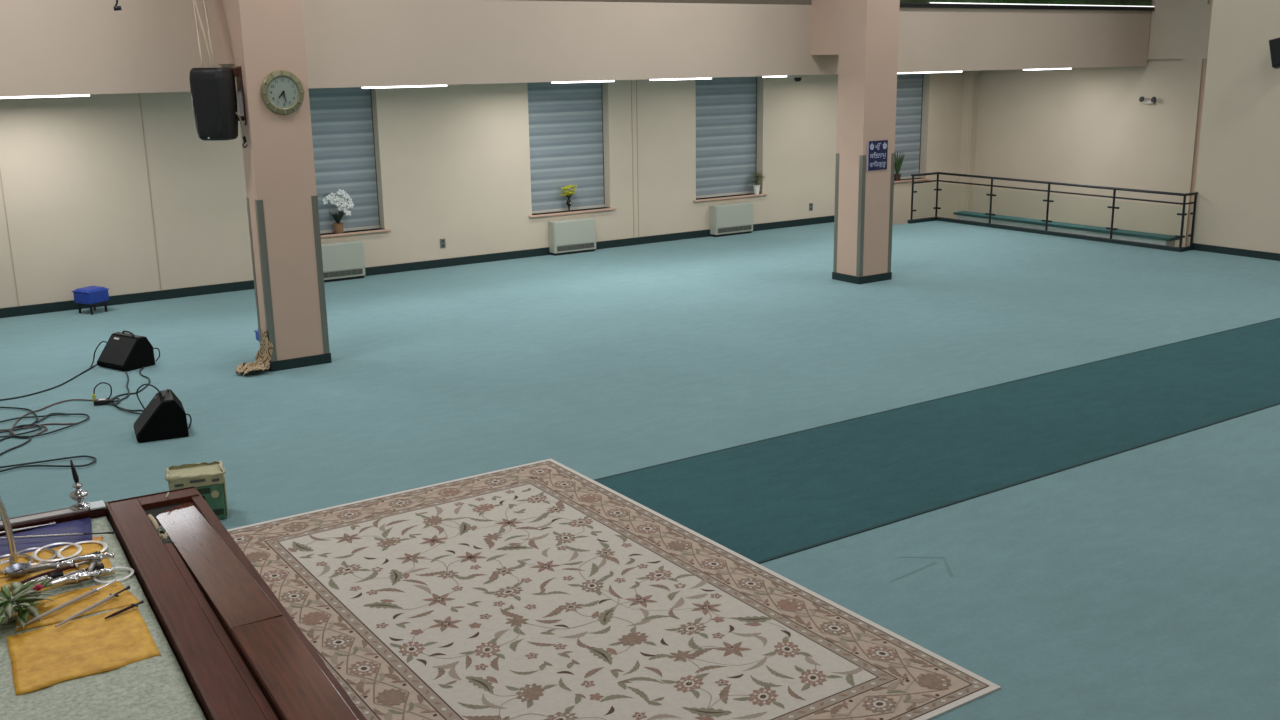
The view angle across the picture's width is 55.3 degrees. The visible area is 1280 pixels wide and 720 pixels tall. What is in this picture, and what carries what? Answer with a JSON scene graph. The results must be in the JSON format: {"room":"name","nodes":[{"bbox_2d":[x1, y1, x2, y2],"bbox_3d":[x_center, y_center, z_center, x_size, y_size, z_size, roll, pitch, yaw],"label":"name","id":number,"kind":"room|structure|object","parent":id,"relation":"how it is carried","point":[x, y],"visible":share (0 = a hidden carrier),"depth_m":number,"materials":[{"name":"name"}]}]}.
{"room":"house of worship","nodes":[
{"label":"house of worship","id":0,"kind":"room"},
{"bbox_2d":[0,0,963,307],"bbox_3d":[-2.994,-4.535,22.707,27.020,9.200,0.450,-10,17,-33],"label":"wall","id":1,"kind":"structure","parent":0,"point":[455,161],"depth_m":21.92,"materials":[{"name":"beige paint"}]},
{"bbox_2d":[0,171,18,305],"bbox_3d":[-9.559,-2.415,18.342,0.016,3.275,0.006,-10,17,-33],"label":"trim","id":2,"kind":"structure","parent":1,"relation":"attached to","point":[0,171],"depth_m":18.48,"materials":[{"name":"beige"}]},
{"bbox_2d":[139,93,161,289],"bbox_3d":[-7.822,-2.724,19.482,0.016,3.275,0.006,-10,17,-33],"label":"trim","id":3,"kind":"structure","parent":1,"relation":"attached to","point":[139,93],"depth_m":19.47,"materials":[{"name":"beige"}]},
{"bbox_2d":[321,240,364,282],"bbox_3d":[-5.303,-1.720,21.340,0.950,0.660,0.228,-10,17,-33],"label":"wall heater","id":4,"kind":"object","parent":1,"relation":"attached to","point":[342,260],"visible":0.68,"depth_m":21.30,"materials":[{"name":"white metal"}]},
{"bbox_2d":[324,269,362,277],"bbox_3d":[-5.239,-1.506,21.302,0.838,0.090,0.014,-10,17,-33],"label":"grille","id":5,"kind":"object","parent":4,"relation":"attached to","point":[328,273],"depth_m":21.34,"materials":[{"name":"grey"}]},
{"bbox_2d":[308,87,390,237],"bbox_3d":[-5.417,-3.598,21.181,1.960,2.855,0.480,-10,17,-33],"label":"window","id":6,"kind":"structure","parent":1,"relation":"in","point":[344,121],"depth_m":21.42,"materials":[{"name":"beige paint"}]},
{"bbox_2d":[322,189,353,232],"bbox_3d":[-5.295,-2.613,21.370,0.582,0.779,0.291,-10,17,-33],"label":"potted orchid","id":7,"kind":"object","parent":6,"relation":"on","point":[342,199],"visible":1,"depth_m":21.33,"materials":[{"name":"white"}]},
{"bbox_2d":[0,215,833,317],"bbox_3d":[-4.526,-1.640,22.030,22.900,0.150,0.020,-10,17,-33],"label":"baseboard","id":8,"kind":"structure","parent":1,"relation":"attached to","point":[243,285],"depth_m":22.23,"materials":[{"name":"teal"}]},
{"bbox_2d":[527,82,615,217],"bbox_3d":[-1.443,-4.303,23.788,1.970,2.855,0.480,-10,17,-33],"label":"window","id":9,"kind":"structure","parent":1,"relation":"in","point":[568,123],"depth_m":23.90,"materials":[{"name":"beige paint"}]},
{"bbox_2d":[559,185,577,211],"bbox_3d":[-1.403,-3.166,23.925,0.397,0.510,0.302,-13,18,-39],"label":"flower vase","id":10,"kind":"object","parent":9,"relation":"on","point":[567,194],"visible":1,"depth_m":23.91,"materials":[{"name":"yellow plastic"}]},
{"bbox_2d":[548,217,595,255],"bbox_3d":[-1.320,-2.427,23.952,0.960,0.660,0.228,-10,17,-33],"label":"wall heater","id":11,"kind":"object","parent":1,"relation":"attached to","point":[577,235],"visible":1,"depth_m":23.83,"materials":[{"name":"white metal"}]},
{"bbox_2d":[557,243,593,251],"bbox_3d":[-1.257,-2.213,23.914,0.848,0.090,0.014,-10,17,-33],"label":"grille","id":12,"kind":"object","parent":11,"relation":"attached to","point":[561,247],"depth_m":23.91,"materials":[{"name":"grey"}]},
{"bbox_2d":[631,80,633,231],"bbox_3d":[-0.147,-4.086,24.517,0.016,3.275,0.006,-10,17,-33],"label":"trim","id":13,"kind":"structure","parent":1,"relation":"attached to","point":[631,80],"depth_m":24.51,"materials":[{"name":"beige"}]},
{"bbox_2d":[636,80,638,236],"bbox_3d":[-0.048,-4.104,24.582,0.016,3.275,0.006,-10,17,-33],"label":"trim","id":14,"kind":"structure","parent":1,"relation":"attached to","point":[636,80],"depth_m":24.58,"materials":[{"name":"beige"}]},
{"bbox_2d":[693,76,767,201],"bbox_3d":[1.812,-4.881,25.923,1.980,2.855,0.480,-10,17,-33],"label":"window","id":15,"kind":"structure","parent":1,"relation":"in","point":[729,111],"depth_m":26.05,"materials":[{"name":"beige paint"}]},
{"bbox_2d":[750,171,764,193],"bbox_3d":[2.530,-3.857,26.480,0.385,0.508,0.391,2,14,13],"label":"potted plant","id":16,"kind":"object","parent":15,"relation":"on","point":[756,187],"visible":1,"depth_m":26.45,"materials":[{"name":"green plant"}]},
{"bbox_2d":[710,202,752,236],"bbox_3d":[1.963,-3.010,26.106,1.020,0.660,0.228,-10,17,-33],"label":"wall heater","id":17,"kind":"object","parent":1,"relation":"attached to","point":[728,219],"visible":1,"depth_m":25.97,"materials":[{"name":"grey metal"}]},
{"bbox_2d":[718,225,751,232],"bbox_3d":[2.026,-2.796,26.068,0.908,0.090,0.014,-10,17,-33],"label":"grille","id":18,"kind":"object","parent":17,"relation":"attached to","point":[721,228],"depth_m":26.07,"materials":[{"name":"grey"}]},
{"bbox_2d":[894,73,930,182],"bbox_3d":[6.026,-5.630,28.688,1.970,2.855,0.480,-10,17,-33],"label":"window","id":19,"kind":"structure","parent":1,"relation":"in","point":[913,90],"depth_m":29.02,"materials":[{"name":"beige paint"}]},
{"bbox_2d":[894,150,904,180],"bbox_3d":[6.086,-4.589,28.799,0.345,0.710,0.293,12,19,43],"label":"potted plant","id":20,"kind":"object","parent":19,"relation":"on","point":[898,163],"visible":0.89,"depth_m":28.78,"materials":[{"name":"green plant"}]},
{"bbox_2d":[959,70,979,186],"bbox_3d":[8.031,-4.511,29.979,0.300,5.335,0.240,-10,17,-33],"label":"trim","id":21,"kind":"structure","parent":1,"relation":"attached to","point":[971,78],"depth_m":29.60,"materials":[{"name":"beige paint"}]},
{"bbox_2d":[0,0,1150,96],"bbox_3d":[-0.432,-4.798,18.390,26.650,1.135,0.220,-10,17,-33],"label":"ceiling beam","id":22,"kind":"structure","parent":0,"point":[48,47],"depth_m":17.39,"materials":[{"name":"beige paint"}]},
{"bbox_2d":[787,75,808,81],"bbox_3d":[2.659,-4.743,20.559,0.340,0.105,0.180,-10,17,-33],"label":"dome camera","id":23,"kind":"object","parent":22,"relation":"attached to","point":[797,78],"visible":0.96,"depth_m":20.50,"materials":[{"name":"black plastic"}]},
{"bbox_2d":[900,0,1154,10],"bbox_3d":[7.058,-7.059,22.912,8.690,0.900,0.095,-10,17,-33],"label":"gallery balustrade","id":24,"kind":"object","parent":22,"relation":"on","point":[1127,5],"visible":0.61,"depth_m":23.34,"materials":[{"name":"black metal"}]},
{"bbox_2d":[0,220,1279,719],"bbox_3d":[2.320,0.521,13.792,24.650,0.302,21.800,-10,17,-33],"label":"floor","id":25,"kind":"structure","parent":0,"point":[1141,583],"depth_m":13.44,"materials":[{"name":"teal carpet"}]},
{"bbox_2d":[0,435,31,454],"bbox_3d":[-6.408,0.882,12.196,0.342,0.016,0.800,1,14,9],"label":"cable","id":26,"kind":"object","parent":25,"relation":"on","point":[27,441],"visible":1,"depth_m":12.31,"materials":[{"name":"black plastic"}]},
{"bbox_2d":[0,407,37,432],"bbox_3d":[-6.819,0.623,13.252,0.509,0.016,1.225,-8,16,-27],"label":"cable","id":27,"kind":"object","parent":25,"relation":"on","point":[34,422],"visible":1,"depth_m":13.20,"materials":[{"name":"black plastic"}]},
{"bbox_2d":[0,413,89,437],"bbox_3d":[-6.389,0.689,12.941,1.038,0.016,0.848,-10,17,-33],"label":"cable","id":28,"kind":"object","parent":25,"relation":"on","point":[87,418],"visible":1,"depth_m":12.90,"materials":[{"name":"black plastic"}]},
{"bbox_2d":[14,422,77,427],"bbox_3d":[-6.317,0.689,12.990,0.646,0.016,0.058,-3,14,-9],"label":"cable","id":29,"kind":"object","parent":25,"relation":"on","point":[76,422],"visible":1,"depth_m":13.00,"materials":[{"name":"brown plastic"}]},
{"bbox_2d":[0,399,92,437],"bbox_3d":[-6.444,0.622,13.253,0.619,0.016,1.411,2,14,10],"label":"cable","id":30,"kind":"object","parent":25,"relation":"on","point":[18,419],"visible":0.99,"depth_m":13.31,"materials":[{"name":"brown plastic"}]},
{"bbox_2d":[0,455,95,471],"bbox_3d":[-5.715,0.999,11.645,0.981,0.016,0.335,-5,14,-15],"label":"cable","id":31,"kind":"object","parent":25,"relation":"on","point":[92,457],"visible":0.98,"depth_m":11.61,"materials":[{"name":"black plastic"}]},
{"bbox_2d":[0,364,96,400],"bbox_3d":[-7.064,0.279,14.693,0.364,0.016,1.852,4,15,18],"label":"cable","id":32,"kind":"object","parent":25,"relation":"on","point":[95,364],"visible":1,"depth_m":14.43,"materials":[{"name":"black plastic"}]},
{"bbox_2d":[0,500,108,535],"bbox_3d":[-3.138,1.922,5.895,1.725,0.934,4.400,-9,16,-30],"label":"display platform","id":33,"kind":"object","parent":25,"relation":"on","point":[97,509],"visible":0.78,"depth_m":7.81,"materials":[{"name":"brown wood"}]},
{"bbox_2d":[70,460,90,510],"bbox_3d":[-3.632,0.797,7.889,0.132,0.327,0.124,-10,17,-33],"label":"finial","id":34,"kind":"object","parent":33,"relation":"on","point":[78,495],"visible":1,"depth_m":7.87,"materials":[{"name":"silver metal"}]},
{"bbox_2d":[0,516,205,719],"bbox_3d":[-3.096,1.525,5.863,1.551,0.036,3.993,-9,16,-30],"label":"tabletop","id":35,"kind":"object","parent":33,"relation":"on","point":[154,688],"visible":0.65,"depth_m":5.72,"materials":[{"name":"grey fabric"}]},
{"bbox_2d":[0,579,53,627],"bbox_3d":[-3.346,1.274,6.437,0.461,0.189,0.487,1,14,7],"label":"flower arrangement","id":36,"kind":"object","parent":35,"relation":"on","point":[16,607],"visible":1,"depth_m":6.42,"materials":[{"name":"green plant"}]},
{"bbox_2d":[0,517,91,558],"bbox_3d":[-3.849,1.131,7.408,1.038,0.016,0.428,-10,17,-33],"label":"cloth","id":37,"kind":"object","parent":35,"relation":"on","point":[81,525],"visible":0.81,"depth_m":7.53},
{"bbox_2d":[0,522,55,532],"bbox_3d":[-3.997,1.076,7.564,0.683,0.016,0.038,-8,16,-28],"label":"sword","id":38,"kind":"object","parent":37,"relation":"on","point":[53,523],"visible":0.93,"depth_m":7.65,"materials":[{"name":"silver metal"}]},
{"bbox_2d":[0,531,113,538],"bbox_3d":[-3.651,1.080,7.467,0.813,0.036,0.045,-3,14,-10],"label":"sword","id":39,"kind":"object","parent":37,"relation":"on","point":[110,532],"visible":0.94,"depth_m":7.48,"materials":[{"name":"silver metal"}]},
{"bbox_2d":[5,551,97,574],"bbox_3d":[-3.422,1.182,7.103,0.501,0.022,0.064,-10,17,-33],"label":"sword","id":40,"kind":"object","parent":35,"relation":"on","point":[96,551],"visible":0.34,"depth_m":7.12,"materials":[{"name":"silver metal"}]},
{"bbox_2d":[0,538,104,578],"bbox_3d":[-3.629,1.187,7.162,0.922,0.028,0.334,-10,17,-33],"label":"cloth","id":41,"kind":"object","parent":35,"relation":"on","point":[88,547],"visible":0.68,"depth_m":7.27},
{"bbox_2d":[0,496,17,563],"bbox_3d":[-3.770,0.949,7.046,0.290,0.547,0.140,-10,17,-33],"label":"stand","id":42,"kind":"object","parent":41,"relation":"on","point":[3,513],"visible":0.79,"depth_m":7.12,"materials":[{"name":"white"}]},
{"bbox_2d":[0,553,32,571],"bbox_3d":[-3.672,1.177,7.106,0.250,0.019,0.250,-10,17,-33],"label":"steel quoit","id":43,"kind":"object","parent":41,"relation":"on","point":[26,555],"visible":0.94,"depth_m":7.18,"materials":[{"name":"grey"}]},
{"bbox_2d":[9,547,56,564],"bbox_3d":[-3.576,1.154,7.192,0.256,0.020,0.256,-10,17,-33],"label":"steel quoit","id":44,"kind":"object","parent":41,"relation":"on","point":[52,550],"visible":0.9,"depth_m":7.23,"materials":[{"name":"grey"}]},
{"bbox_2d":[32,542,81,560],"bbox_3d":[-3.463,1.137,7.255,0.268,0.020,0.268,-10,17,-33],"label":"steel quoit","id":45,"kind":"object","parent":41,"relation":"on","point":[34,555],"visible":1,"depth_m":7.25,"materials":[{"name":"white"}]},
{"bbox_2d":[56,541,107,557],"bbox_3d":[-3.338,1.133,7.304,0.284,0.006,0.284,-10,17,-33],"label":"steel quoit","id":46,"kind":"object","parent":41,"relation":"on","point":[104,544],"visible":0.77,"depth_m":7.34,"materials":[{"name":"white"}]},
{"bbox_2d":[0,558,114,596],"bbox_3d":[-3.420,1.258,6.886,0.844,0.029,0.359,-10,17,-33],"label":"cloth","id":47,"kind":"object","parent":35,"relation":"on","point":[106,562],"visible":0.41,"depth_m":6.96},
{"bbox_2d":[4,563,30,578],"bbox_3d":[-3.544,1.208,6.955,0.140,0.055,0.140,-10,17,-33],"label":"bowl","id":48,"kind":"object","parent":47,"relation":"on","point":[8,570],"visible":0.89,"depth_m":6.97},
{"bbox_2d":[22,570,63,585],"bbox_3d":[-3.347,1.232,6.799,0.056,0.046,0.260,9,17,35],"label":"silver dagger","id":49,"kind":"object","parent":47,"relation":"on","point":[53,575],"visible":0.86,"depth_m":6.83,"materials":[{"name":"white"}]},
{"bbox_2d":[22,560,73,571],"bbox_3d":[-3.337,1.166,6.878,0.260,0.046,0.056,-7,15,-22],"label":"silver dagger","id":50,"kind":"object","parent":49,"relation":"on","point":[64,563],"visible":1,"depth_m":6.87,"materials":[{"name":"silver metal"}]},
{"bbox_2d":[20,560,92,583],"bbox_3d":[-3.353,1.213,6.974,0.083,0.029,0.447,11,18,40],"label":"sword","id":51,"kind":"object","parent":47,"relation":"on","point":[76,565],"visible":0.68,"depth_m":6.98,"materials":[{"name":"brown metal"}]},
{"bbox_2d":[46,563,103,583],"bbox_3d":[-3.220,1.224,6.936,0.056,0.046,0.340,11,18,40],"label":"silver dagger","id":52,"kind":"object","parent":47,"relation":"on","point":[99,567],"visible":0.44,"depth_m":6.96,"materials":[{"name":"silver metal"}]},
{"bbox_2d":[87,560,100,572],"bbox_3d":[-3.124,1.175,6.979,0.056,0.046,0.200,-3,14,-7],"label":"silver dagger","id":53,"kind":"object","parent":52,"relation":"on","point":[94,563],"visible":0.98,"depth_m":6.97,"materials":[{"name":"silver metal"}]},
{"bbox_2d":[73,552,113,561],"bbox_3d":[-3.144,1.138,7.018,0.220,0.046,0.056,-5,14,-16],"label":"silver dagger","id":54,"kind":"object","parent":53,"relation":"on","point":[106,555],"visible":0.98,"depth_m":7.01,"materials":[{"name":"white"}]},
{"bbox_2d":[63,567,113,577],"bbox_3d":[-3.137,1.218,6.918,0.280,0.046,0.056,-7,15,-25],"label":"silver dagger","id":55,"kind":"object","parent":47,"relation":"on","point":[104,570],"visible":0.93,"depth_m":6.94,"materials":[{"name":"white"}]},
{"bbox_2d":[44,572,89,587],"bbox_3d":[-3.175,1.222,6.756,0.240,0.046,0.056,-11,17,-36],"label":"silver dagger","id":56,"kind":"object","parent":35,"relation":"on","point":[74,578],"visible":0.96,"depth_m":6.76,"materials":[{"name":"white"}]},
{"bbox_2d":[16,581,139,631],"bbox_3d":[-3.067,1.321,6.607,0.610,0.028,0.395,-10,17,-33],"label":"cloth","id":57,"kind":"object","parent":35,"relation":"on","point":[125,598],"visible":0.82,"depth_m":6.60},
{"bbox_2d":[16,579,116,628],"bbox_3d":[-3.077,1.310,6.565,0.058,0.020,0.641,6,15,24],"label":"sword","id":58,"kind":"object","parent":57,"relation":"on","point":[92,591],"visible":1,"depth_m":6.56,"materials":[{"name":"grey"}]},
{"bbox_2d":[55,585,130,626],"bbox_3d":[-2.920,1.314,6.521,0.058,0.022,0.505,5,15,22],"label":"sword","id":59,"kind":"object","parent":57,"relation":"on","point":[128,586],"visible":1,"depth_m":6.52,"materials":[{"name":"grey"}]},
{"bbox_2d":[7,606,160,694],"bbox_3d":[-2.811,1.436,6.129,0.679,0.030,0.697,-10,17,-33],"label":"cloth","id":60,"kind":"object","parent":35,"relation":"on","point":[44,657],"visible":0.98,"depth_m":6.09,"materials":[{"name":"fabric"}]},
{"bbox_2d":[105,600,143,618],"bbox_3d":[-2.738,1.326,6.477,0.051,0.018,0.233,7,16,30],"label":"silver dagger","id":61,"kind":"object","parent":60,"relation":"on","point":[132,605],"visible":1,"depth_m":6.48,"materials":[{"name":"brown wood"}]},
{"bbox_2d":[93,566,133,582],"bbox_3d":[-3.005,1.222,6.967,0.220,0.006,0.220,-10,17,-33],"label":"steel quoit","id":62,"kind":"object","parent":35,"relation":"on","point":[129,568],"visible":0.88,"depth_m":6.94,"materials":[{"name":"white"}]},
{"bbox_2d":[72,286,108,314],"bbox_3d":[-8.488,-0.926,18.899,0.374,0.386,0.392,6,16,27],"label":"footstool","id":63,"kind":"object","parent":25,"relation":"on","point":[90,296],"visible":1,"depth_m":18.77,"materials":[{"name":"blue fabric"}]},
{"bbox_2d":[92,382,113,405],"bbox_3d":[-6.060,0.380,13.751,0.215,0.247,0.100,-4,14,-14],"label":"junction box","id":64,"kind":"object","parent":25,"relation":"on","point":[97,402],"visible":1,"depth_m":13.74,"materials":[{"name":"black plastic"}]},
{"bbox_2d":[114,371,129,401],"bbox_3d":[-6.120,0.301,14.527,0.184,0.016,1.474,-5,14,-15],"label":"cable","id":65,"kind":"object","parent":25,"relation":"on","point":[125,371],"visible":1,"depth_m":14.30,"materials":[{"name":"black plastic"}]},
{"bbox_2d":[108,403,140,414],"bbox_3d":[-5.502,0.576,13.344,1.192,0.016,0.104,11,19,41],"label":"cable","id":66,"kind":"object","parent":25,"relation":"on","point":[108,403],"visible":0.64,"depth_m":13.45,"materials":[{"name":"black plastic"}]},
{"bbox_2d":[97,330,154,370],"bbox_3d":[-6.543,-0.138,15.487,0.580,0.434,0.448,8,17,33],"label":"stage monitor","id":67,"kind":"object","parent":25,"relation":"on","point":[126,352],"visible":1,"depth_m":15.38,"materials":[{"name":"black plastic"}]},
{"bbox_2d":[97,335,136,365],"bbox_3d":[-6.599,-0.121,15.404,0.540,0.297,0.242,8,17,33],"label":"grille","id":68,"kind":"object","parent":67,"relation":"attached to","point":[122,351],"depth_m":15.37,"materials":[{"name":"black fabric"}]},
{"bbox_2d":[113,366,149,397],"bbox_3d":[-6.021,0.269,14.668,0.288,0.016,1.586,-3,14,-8],"label":"cable","id":69,"kind":"object","parent":25,"relation":"on","point":[143,388],"visible":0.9,"depth_m":14.37,"materials":[{"name":"black plastic"}]},
{"bbox_2d":[134,389,188,442],"bbox_3d":[-4.962,0.545,12.590,0.498,0.451,0.500,-7,15,-24],"label":"stage monitor","id":70,"kind":"object","parent":25,"relation":"on","point":[164,417],"visible":0.98,"depth_m":12.42,"materials":[{"name":"black plastic"}]},
{"bbox_2d":[134,393,161,435],"bbox_3d":[-5.062,0.554,12.543,0.269,0.313,0.460,-7,15,-24],"label":"grille","id":71,"kind":"object","parent":70,"relation":"attached to","point":[149,423],"depth_m":12.38,"materials":[{"name":"black fabric"}]},
{"bbox_2d":[136,384,160,410],"bbox_3d":[-5.087,0.402,12.633,0.276,0.319,0.053,1,14,6],"label":"cable","id":72,"kind":"object","parent":70,"relation":"attached to","point":[143,384],"visible":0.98,"depth_m":12.63,"materials":[{"name":"black plastic"}]},
{"bbox_2d":[165,460,228,519],"bbox_3d":[-3.714,1.114,10.241,0.476,0.436,0.341,-6,15,-21],"label":"printed box","id":73,"kind":"object","parent":25,"relation":"on","point":[208,479],"visible":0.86,"depth_m":10.15,"materials":[{"name":"cardboard"}]},
{"bbox_2d":[174,478,218,486],"bbox_3d":[-3.653,1.007,10.067,0.350,0.039,0.006,-6,15,-21],"label":"print","id":74,"kind":"object","parent":73,"relation":"on","point":[178,482],"depth_m":10.06,"materials":[{"name":"paper"}]},
{"bbox_2d":[197,487,223,514],"bbox_3d":[-3.644,1.187,10.121,0.350,0.250,0.003,-6,15,-21],"label":"print","id":75,"kind":"object","parent":73,"relation":"attached to","point":[214,496],"depth_m":10.16,"materials":[{"name":"green paper"}]},
{"bbox_2d":[105,486,366,719],"bbox_3d":[-2.148,1.750,6.472,0.582,0.962,4.412,-9,16,-30],"label":"wooden ledge","id":76,"kind":"object","parent":25,"relation":"on","point":[241,655],"visible":0.97,"depth_m":6.30,"materials":[{"name":"brown wood"}]},
{"bbox_2d":[148,514,158,529],"bbox_3d":[-3.079,1.032,7.734,0.037,0.034,0.282,-9,16,-30],"label":"rolled paper","id":77,"kind":"object","parent":76,"relation":"on","point":[151,518],"visible":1,"depth_m":7.72,"materials":[{"name":"beige paper"}]},
{"bbox_2d":[236,329,272,376],"bbox_3d":[-4.803,-0.109,15.062,0.445,0.490,0.531,-10,17,-33],"label":"patterned shawl","id":78,"kind":"object","parent":25,"relation":"on","point":[263,356],"visible":1,"depth_m":15.08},
{"bbox_2d":[213,0,331,371],"bbox_3d":[-4.621,-3.562,14.909,0.776,7.300,1.148,-10,17,-33],"label":"column","id":79,"kind":"structure","parent":25,"relation":"on","point":[261,37],"depth_m":14.81,"materials":[{"name":"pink paint"}]},
{"bbox_2d":[189,66,246,140],"bbox_3d":[-4.951,-3.019,14.361,0.483,0.840,0.564,2,14,10],"label":"loudspeaker","id":80,"kind":"object","parent":79,"relation":"attached to","point":[213,90],"visible":0.99,"depth_m":14.16,"materials":[{"name":"black plastic"}]},
{"bbox_2d":[192,0,203,67],"bbox_3d":[-5.259,-4.288,14.277,0.068,1.776,0.694,-9,16,-30],"label":"cable","id":81,"kind":"object","parent":80,"relation":"attached to","point":[194,7],"visible":0.86,"depth_m":14.18,"materials":[{"name":"beige plastic"}]},
{"bbox_2d":[194,0,212,67],"bbox_3d":[-5.266,-4.289,14.277,0.688,1.777,0.074,12,19,43],"label":"cable","id":82,"kind":"object","parent":80,"relation":"attached to","point":[195,2],"visible":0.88,"depth_m":14.18,"materials":[{"name":"beige plastic"}]},
{"bbox_2d":[192,74,223,136],"bbox_3d":[-5.017,-2.950,14.145,0.360,0.710,0.073,2,14,10],"label":"grille","id":83,"kind":"object","parent":80,"relation":"attached to","point":[207,89],"depth_m":14.12,"materials":[{"name":"metal"}]},
{"bbox_2d":[203,0,215,67],"bbox_3d":[-5.168,-4.307,14.345,0.046,1.776,0.679,-9,16,-31],"label":"cable","id":84,"kind":"object","parent":80,"relation":"attached to","point":[204,3],"visible":0.85,"depth_m":14.24,"materials":[{"name":"beige plastic"}]},
{"bbox_2d":[236,112,246,147],"bbox_3d":[-4.753,-2.750,14.472,0.163,0.474,0.037,-8,16,-28],"label":"lead","id":85,"kind":"object","parent":80,"relation":"hanging from","point":[237,114],"visible":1,"depth_m":14.50,"materials":[{"name":"black"}]},
{"bbox_2d":[261,70,303,114],"bbox_3d":[-4.252,-3.185,14.530,0.522,0.522,0.055,-10,17,-33],"label":"wall clock","id":86,"kind":"object","parent":79,"relation":"attached to","point":[282,91],"visible":1,"depth_m":14.52,"materials":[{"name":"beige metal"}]},
{"bbox_2d":[227,459,1000,719],"bbox_3d":[-0.711,1.696,8.575,3.310,0.015,5.360,-10,17,-33],"label":"floral rug","id":87,"kind":"object","parent":25,"relation":"on","point":[539,590],"visible":0.96,"depth_m":8.29,"materials":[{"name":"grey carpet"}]},
{"bbox_2d":[811,0,899,283],"bbox_3d":[3.522,-4.980,20.138,0.756,7.300,1.338,-10,17,-33],"label":"column","id":88,"kind":"structure","parent":25,"relation":"on","point":[864,34],"depth_m":19.98,"materials":[{"name":"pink paint"}]},
{"bbox_2d":[866,140,887,170],"bbox_3d":[3.879,-3.345,19.953,0.460,0.475,0.020,-10,17,-33],"label":"sign","id":89,"kind":"object","parent":88,"relation":"attached to","point":[877,151],"visible":1,"depth_m":19.95,"materials":[{"name":"blue"}]},
{"bbox_2d":[594,318,1279,563],"bbox_3d":[6.909,0.123,14.478,16.158,0.009,2.330,-10,17,-33],"label":"carpet runner","id":90,"kind":"object","parent":25,"relation":"on","point":[769,499],"visible":1,"depth_m":11.82,"materials":[{"name":"teal"}]},
{"bbox_2d":[908,172,1197,251],"bbox_3d":[8.283,-3.123,25.260,0.945,1.096,6.229,-11,17,-36],"label":"stair railing","id":91,"kind":"object","parent":25,"relation":"on","point":[1133,220],"visible":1,"depth_m":25.15,"materials":[{"name":"black metal"}]},
{"bbox_2d":[974,0,1212,227],"bbox_3d":[10.248,-5.755,26.816,0.300,9.200,7.350,-10,17,-33],"label":"wall","id":92,"kind":"structure","parent":0,"point":[1084,126],"depth_m":27.26,"materials":[{"name":"beige paint"}]},
{"bbox_2d":[1139,96,1156,103],"bbox_3d":[10.732,-5.483,25.746,0.139,0.150,0.397,-10,17,-33],"label":"emergency light","id":93,"kind":"object","parent":92,"relation":"attached to","point":[1141,99],"visible":1,"depth_m":25.76,"materials":[{"name":"grey plastic"}]},
{"bbox_2d":[1148,0,1211,246],"bbox_3d":[11.425,-5.279,24.818,0.060,9.200,2.570,-10,17,-33],"label":"column","id":94,"kind":"structure","parent":92,"relation":"attached to","point":[1182,32],"depth_m":25.07,"materials":[{"name":"beige paint"}]},
{"bbox_2d":[1186,59,1206,245],"bbox_3d":[11.815,-3.331,24.788,0.020,5.420,1.340,-10,17,-33],"label":"trim","id":95,"kind":"structure","parent":92,"relation":"attached to","point":[1204,60],"depth_m":24.98,"materials":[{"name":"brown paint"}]},
{"bbox_2d":[1193,0,1279,253],"bbox_3d":[15.496,-4.308,17.300,2.370,7.600,14.480,-10,17,-33],"label":"wall","id":96,"kind":"structure","parent":0,"point":[1237,186],"depth_m":22.14,"materials":[{"name":"beige paint"}]},
{"bbox_2d":[1192,243,1279,260],"bbox_3d":[14.564,-0.797,17.467,0.020,0.130,14.460,-10,17,-33],"label":"baseboard","id":97,"kind":"structure","parent":96,"relation":"attached to","point":[1199,247],"depth_m":22.53,"materials":[{"name":"teal"}]},
{"bbox_2d":[1269,38,1279,68],"bbox_3d":[11.079,-5.304,21.063,0.390,0.545,0.560,10,18,38],"label":"loudspeaker","id":98,"kind":"object","parent":96,"relation":"attached to","point":[1274,44],"visible":1,"depth_m":20.90,"materials":[{"name":"black plastic"}]},
{"bbox_3d":[-1.738,-5.275,20.316,26.720,1.055,4.530,-10,17,-33],"label":"ceiling","id":99,"kind":"structure","parent":0,"visible":0},
{"bbox_2d":[0,94,89,98],"bbox_3d":[-7.459,-3.167,14.541,1.670,0.095,0.180,-10,17,-33],"label":"ceiling light","id":100,"kind":"object","parent":99,"relation":"attached to","point":[9,97],"visible":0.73,"depth_m":14.65,"materials":[{"name":"grey plastic"}]},
{"bbox_2d":[362,85,446,88],"bbox_3d":[-3.404,-3.999,17.672,1.280,0.103,0.180,-10,17,-33],"label":"ceiling light","id":101,"kind":"object","parent":99,"relation":"attached to","point":[419,85],"visible":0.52,"depth_m":17.58,"materials":[{"name":"grey plastic"}]},
{"bbox_2d":[551,80,613,82],"bbox_3d":[-0.904,-4.471,19.429,1.100,0.105,0.180,-10,17,-33],"label":"ceiling light","id":102,"kind":"object","parent":99,"relation":"attached to","point":[606,80],"visible":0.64,"depth_m":19.33,"materials":[{"name":"grey plastic"}]},
{"bbox_2d":[650,78,711,80],"bbox_3d":[0.694,-4.783,20.595,1.200,0.107,0.180,-10,17,-33],"label":"ceiling light","id":103,"kind":"object","parent":99,"relation":"attached to","point":[680,78],"visible":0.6,"depth_m":20.51,"materials":[{"name":"grey plastic"}]},
{"bbox_2d":[897,71,961,73],"bbox_3d":[5.402,-5.590,23.566,2.250,0.105,0.180,-10,17,-33],"label":"ceiling light","id":104,"kind":"object","parent":99,"relation":"attached to","point":[941,71],"visible":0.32,"depth_m":23.60,"materials":[{"name":"grey plastic"}]},
{"bbox_3d":[8.599,-0.917,26.933,4.320,0.200,8.050,-10,17,-33],"label":"floor","id":105,"kind":"structure","parent":0,"visible":0},
{"bbox_2d":[957,215,1179,246],"bbox_3d":[9.036,-1.971,26.554,0.380,2.015,5.550,-10,17,-33],"label":"parapet","id":106,"kind":"object","parent":105,"relation":"on","point":[988,215],"visible":0.02,"depth_m":25.93,"materials":[{"name":"grey"}]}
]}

